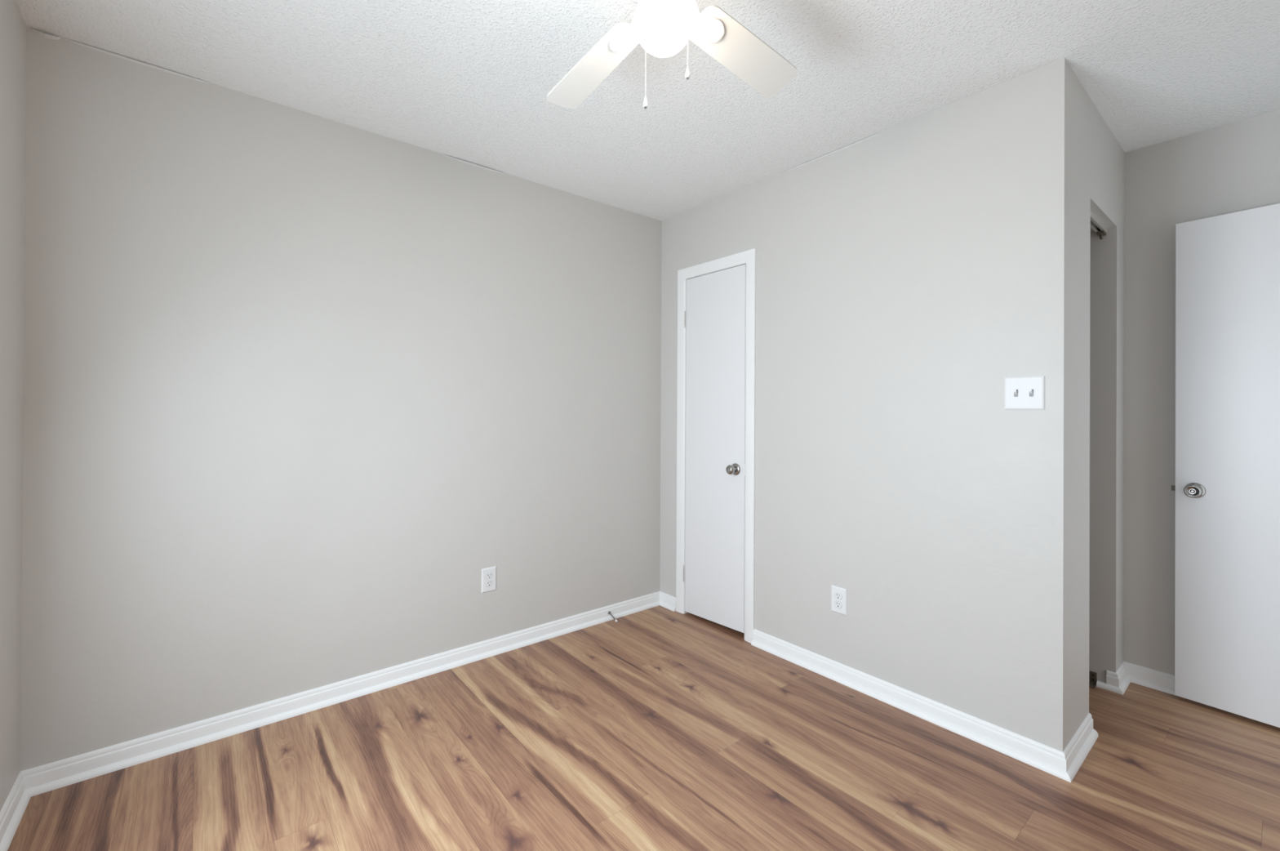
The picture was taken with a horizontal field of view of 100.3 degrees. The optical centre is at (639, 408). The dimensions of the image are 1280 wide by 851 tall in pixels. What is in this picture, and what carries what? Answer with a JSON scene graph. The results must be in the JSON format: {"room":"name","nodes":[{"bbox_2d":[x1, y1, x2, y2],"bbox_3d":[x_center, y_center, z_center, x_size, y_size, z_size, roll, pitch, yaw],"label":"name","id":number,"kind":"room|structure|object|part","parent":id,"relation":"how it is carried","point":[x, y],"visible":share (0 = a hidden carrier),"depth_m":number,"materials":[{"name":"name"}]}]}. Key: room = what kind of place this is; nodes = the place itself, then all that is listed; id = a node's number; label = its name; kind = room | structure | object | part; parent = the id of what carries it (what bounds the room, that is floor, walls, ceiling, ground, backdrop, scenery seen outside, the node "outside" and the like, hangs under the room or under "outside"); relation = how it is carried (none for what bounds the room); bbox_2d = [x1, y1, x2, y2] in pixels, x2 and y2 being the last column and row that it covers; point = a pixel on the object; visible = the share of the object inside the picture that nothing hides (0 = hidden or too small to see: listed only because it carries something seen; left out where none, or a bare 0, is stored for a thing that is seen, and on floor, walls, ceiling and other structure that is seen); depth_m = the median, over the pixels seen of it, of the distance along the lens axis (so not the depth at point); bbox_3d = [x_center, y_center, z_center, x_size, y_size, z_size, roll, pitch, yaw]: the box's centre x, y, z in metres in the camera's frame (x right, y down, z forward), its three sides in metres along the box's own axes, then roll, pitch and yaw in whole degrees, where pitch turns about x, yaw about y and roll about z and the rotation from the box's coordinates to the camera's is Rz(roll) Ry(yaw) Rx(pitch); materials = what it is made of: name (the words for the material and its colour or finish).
{"room":"empty bedroom","nodes":[
{"label":"empty bedroom","id":0,"kind":"room"},
{"bbox_2d":[0,0,26,810],"bbox_3d":[-0.999,0.007,0.442,0.110,2.440,3.150,0,0,-39],"label":"wall","id":1,"kind":"structure","parent":0,"point":[13,28],"depth_m":1.58,"materials":[{"name":"grey paint"}]},
{"bbox_2d":[0,771,31,850],"bbox_3d":[-0.987,1.189,0.524,0.028,0.077,3.040,0,0,-39],"label":"baseboard","id":2,"kind":"structure","parent":1,"relation":"attached to","point":[11,812],"depth_m":1.57,"materials":[{"name":"white paint"}]},
{"bbox_2d":[20,26,662,770],"bbox_3d":[-0.542,0.017,2.926,3.970,2.440,0.110,0,0,-39],"label":"wall","id":3,"kind":"structure","parent":0,"point":[294,379],"depth_m":2.16,"materials":[{"name":"grey paint"}]},
{"bbox_2d":[31,28,60,39],"bbox_3d":[-1.914,-1.204,1.719,0.065,0.018,0.011,0,0,-39],"label":"trim","id":4,"kind":"structure","parent":3,"relation":"attached to","point":[45,35],"depth_m":1.72,"materials":[{"name":"white paint"}]},
{"bbox_2d":[65,38,209,83],"bbox_3d":[-1.740,-1.207,1.866,0.370,0.010,0.006,0,0,-39],"label":"trim","id":5,"kind":"structure","parent":3,"relation":"attached to","point":[76,42],"depth_m":1.86,"materials":[{"name":"white paint"}]},
{"bbox_2d":[20,591,659,796],"bbox_3d":[-0.909,1.195,2.538,2.704,0.077,0.028,0,0,-39],"label":"baseboard","id":6,"kind":"structure","parent":3,"relation":"attached to","point":[52,775],"depth_m":2.14,"materials":[{"name":"white paint"}]},
{"bbox_2d":[607,610,617,622],"bbox_3d":[-0.158,1.213,3.109,0.020,0.045,0.074,0,0,-39],"label":"door stop","id":7,"kind":"object","parent":6,"relation":"attached to","point":[609,611],"visible":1,"depth_m":3.11,"materials":[{"name":"silver metal"}]},
{"bbox_2d":[444,154,506,173],"bbox_3d":[-0.806,-1.198,2.631,0.315,0.012,0.009,0,0,-39],"label":"trim","id":8,"kind":"structure","parent":3,"relation":"attached to","point":[452,157],"depth_m":2.63,"materials":[{"name":"white"}]},
{"bbox_2d":[481,565,496,592],"bbox_3d":[-0.756,0.858,2.675,0.077,0.120,0.008,0,0,-39],"label":"power outlet","id":9,"kind":"object","parent":3,"relation":"attached to","point":[488,575],"visible":1,"depth_m":2.67,"materials":[{"name":"white plastic"}]},
{"bbox_2d":[485,580,493,586],"bbox_3d":[-0.755,0.877,2.674,0.036,0.029,0.001,0,0,-39],"label":"socket","id":10,"kind":"object","parent":9,"relation":"attached to","point":[488,583],"depth_m":2.67,"materials":[{"name":"grey plastic"}]},
{"bbox_2d":[485,572,493,578],"bbox_3d":[-0.755,0.839,2.674,0.036,0.029,0.001,0,0,-39],"label":"socket","id":11,"kind":"object","parent":9,"relation":"attached to","point":[488,575],"depth_m":2.67,"materials":[{"name":"grey plastic"}]},
{"bbox_2d":[7,604,1279,850],"bbox_3d":[0.582,1.264,1.600,3.870,0.050,3.430,0,0,-39],"label":"floor","id":12,"kind":"structure","parent":0,"point":[659,727],"depth_m":1.80,"materials":[{"name":"laminate"}]},
{"bbox_2d":[14,0,1279,221],"bbox_3d":[0.464,-1.252,1.714,3.970,0.100,3.260,0,0,-39],"label":"ceiling","id":13,"kind":"structure","parent":0,"point":[471,81],"depth_m":1.88,"materials":[{"name":"white paint"}]},
{"bbox_2d":[546,0,797,108],"bbox_3d":[0.057,-0.978,1.283,0.786,0.454,0.801,0,0,6],"label":"ceiling fan","id":14,"kind":"object","parent":13,"relation":"hanging from","point":[663,28],"visible":1,"depth_m":1.43,"materials":[{"name":"white wood"}]},
{"bbox_3d":[-0.132,-0.968,1.529,0.109,0.031,0.393,0,0,-39],"label":"blade","id":15,"kind":"part","parent":14,"relation":"part of","materials":[{"name":"white wood"}]},
{"bbox_3d":[0.022,-0.885,1.324,0.003,0.221,0.029,0,0,-35],"label":"pull chain","id":16,"kind":"part","parent":14,"relation":"part of","materials":[{"name":"white plastic"}]},
{"bbox_3d":[0.014,-0.766,1.335,0.011,0.026,0.011,0,0,24],"label":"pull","id":17,"kind":"part","parent":14,"relation":"part of","materials":[{"name":"white plastic"}]},
{"bbox_3d":[0.056,-0.922,1.276,0.140,0.142,0.140,0,0,-39],"label":"lamp globe","id":18,"kind":"part","parent":14,"relation":"part of","materials":[{"name":"white glass"}]},
{"bbox_3d":[0.117,-0.824,1.310,0.011,0.026,0.011,0,0,6],"label":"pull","id":19,"kind":"part","parent":14,"relation":"part of","materials":[{"name":"white plastic"}]},
{"bbox_3d":[0.107,-0.914,1.304,0.026,0.163,0.003,0,0,-30],"label":"pull chain","id":20,"kind":"part","parent":14,"relation":"part of","materials":[{"name":"white plastic"}]},
{"bbox_3d":[0.292,-0.984,1.488,0.395,0.048,0.108,0,0,-42],"label":"blade","id":21,"kind":"part","parent":14,"relation":"part of","materials":[{"name":"white wood"}]},
{"bbox_2d":[659,57,1072,751],"bbox_3d":[0.830,0.023,2.649,0.110,2.440,2.062,0,0,-39],"label":"wall","id":22,"kind":"structure","parent":0,"point":[907,270],"depth_m":2.17,"materials":[{"name":"grey paint"}]},
{"bbox_2d":[680,264,746,632],"bbox_3d":[0.406,0.223,3.055,0.096,2.007,0.473,0,0,-39],"label":"door","id":23,"kind":"structure","parent":22,"relation":"in","point":[715,390],"depth_m":3.04,"materials":[{"name":"white paint"}]},
{"bbox_2d":[675,248,756,643],"bbox_3d":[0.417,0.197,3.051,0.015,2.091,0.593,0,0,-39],"label":"trim","id":24,"kind":"structure","parent":22,"relation":"attached to","point":[748,256],"depth_m":2.87,"materials":[{"name":"white paint"}]},
{"bbox_2d":[787,132,879,170],"bbox_3d":[0.890,-1.193,2.497,0.004,0.007,0.470,0,0,-39],"label":"trim","id":25,"kind":"structure","parent":22,"relation":"attached to","point":[845,147],"depth_m":2.48,"materials":[{"name":"white paint"}]},
{"bbox_2d":[831,584,847,615],"bbox_3d":[0.911,0.880,2.449,0.008,0.120,0.077,0,0,-39],"label":"power outlet","id":26,"kind":"object","parent":22,"relation":"attached to","point":[838,594],"visible":1,"depth_m":2.44,"materials":[{"name":"white plastic"}]},
{"bbox_2d":[835,600,841,608],"bbox_3d":[0.909,0.899,2.448,0.004,0.029,0.036,0,0,-39],"label":"socket","id":27,"kind":"object","parent":26,"relation":"attached to","point":[837,603],"depth_m":2.45,"materials":[{"name":"grey plastic"}]},
{"bbox_2d":[835,591,841,599],"bbox_3d":[0.910,0.860,2.448,0.004,0.029,0.036,0,0,-39],"label":"socket","id":28,"kind":"object","parent":26,"relation":"attached to","point":[837,594],"depth_m":2.45,"materials":[{"name":"grey plastic"}]},
{"bbox_2d":[659,591,1071,782],"bbox_3d":[0.779,1.204,2.590,0.028,0.077,2.090,0,0,-39],"label":"baseboard","id":29,"kind":"structure","parent":22,"relation":"attached to","point":[1051,760],"depth_m":2.16,"materials":[{"name":"white paint"}]},
{"bbox_2d":[1004,375,1044,409],"bbox_3d":[1.363,-0.055,1.899,0.018,0.118,0.121,0,0,-39],"label":"light switch","id":30,"kind":"object","parent":22,"relation":"attached to","point":[1020,393],"visible":1,"depth_m":1.90,"materials":[{"name":"white plastic"}]},
{"bbox_2d":[1071,71,1124,738],"bbox_3d":[1.854,0.027,2.227,0.936,2.440,0.110,0,0,-39],"label":"wall","id":31,"kind":"structure","parent":0,"point":[1098,157],"depth_m":2.38,"materials":[{"name":"grey paint"}]},
{"bbox_2d":[1088,671,1097,688],"bbox_3d":[2.037,1.222,2.407,0.060,0.052,0.028,0,0,-39],"label":"pivot bracket","id":32,"kind":"object","parent":31,"relation":"attached to","point":[1093,675],"visible":0.98,"depth_m":2.42,"materials":[{"name":"brown"}]},
{"bbox_2d":[1062,661,1130,781],"bbox_3d":[1.818,1.208,2.150,1.074,0.077,0.090,0,0,-39],"label":"baseboard","id":33,"kind":"structure","parent":31,"relation":"attached to","point":[1076,751],"depth_m":1.97,"materials":[{"name":"white paint"}]},
{"bbox_2d":[1090,211,1106,239],"bbox_3d":[1.897,-0.785,2.252,0.495,0.050,0.032,0,0,-39],"label":"closet track","id":34,"kind":"object","parent":31,"relation":"attached to","point":[1096,224],"visible":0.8,"depth_m":2.34,"materials":[{"name":"silver metal"}]},
{"bbox_2d":[1096,230,1106,239],"bbox_3d":[2.067,-0.774,2.392,0.052,0.032,0.024,0,0,-39],"label":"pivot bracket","id":35,"kind":"object","parent":34,"relation":"attached to","point":[1100,233],"depth_m":2.38,"materials":[{"name":"metal"}]},
{"bbox_2d":[1123,110,1279,675],"bbox_3d":[1.984,0.030,2.892,0.110,2.440,3.150,0,0,-39],"label":"wall","id":36,"kind":"structure","parent":0,"point":[1234,166],"depth_m":2.39,"materials":[{"name":"grey paint"}]},
{"bbox_2d":[1124,661,1181,697],"bbox_3d":[2.544,1.212,2.091,0.028,0.077,0.978,0,0,-39],"label":"baseboard","id":37,"kind":"structure","parent":36,"relation":"attached to","point":[1164,682],"depth_m":2.40,"materials":[{"name":"white paint"}]},
{"bbox_3d":[1.457,0.020,0.493,3.750,2.440,0.110,0,0,-39],"label":"wall","id":38,"kind":"structure","parent":0,"visible":0},
{"bbox_2d":[1171,203,1279,727],"bbox_3d":[2.519,0.219,1.987,0.091,2.026,0.783,0,0,-36],"label":"door","id":39,"kind":"structure","parent":38,"relation":"in","point":[1227,486],"depth_m":2.17,"materials":[{"name":"white paint"}]}
]}

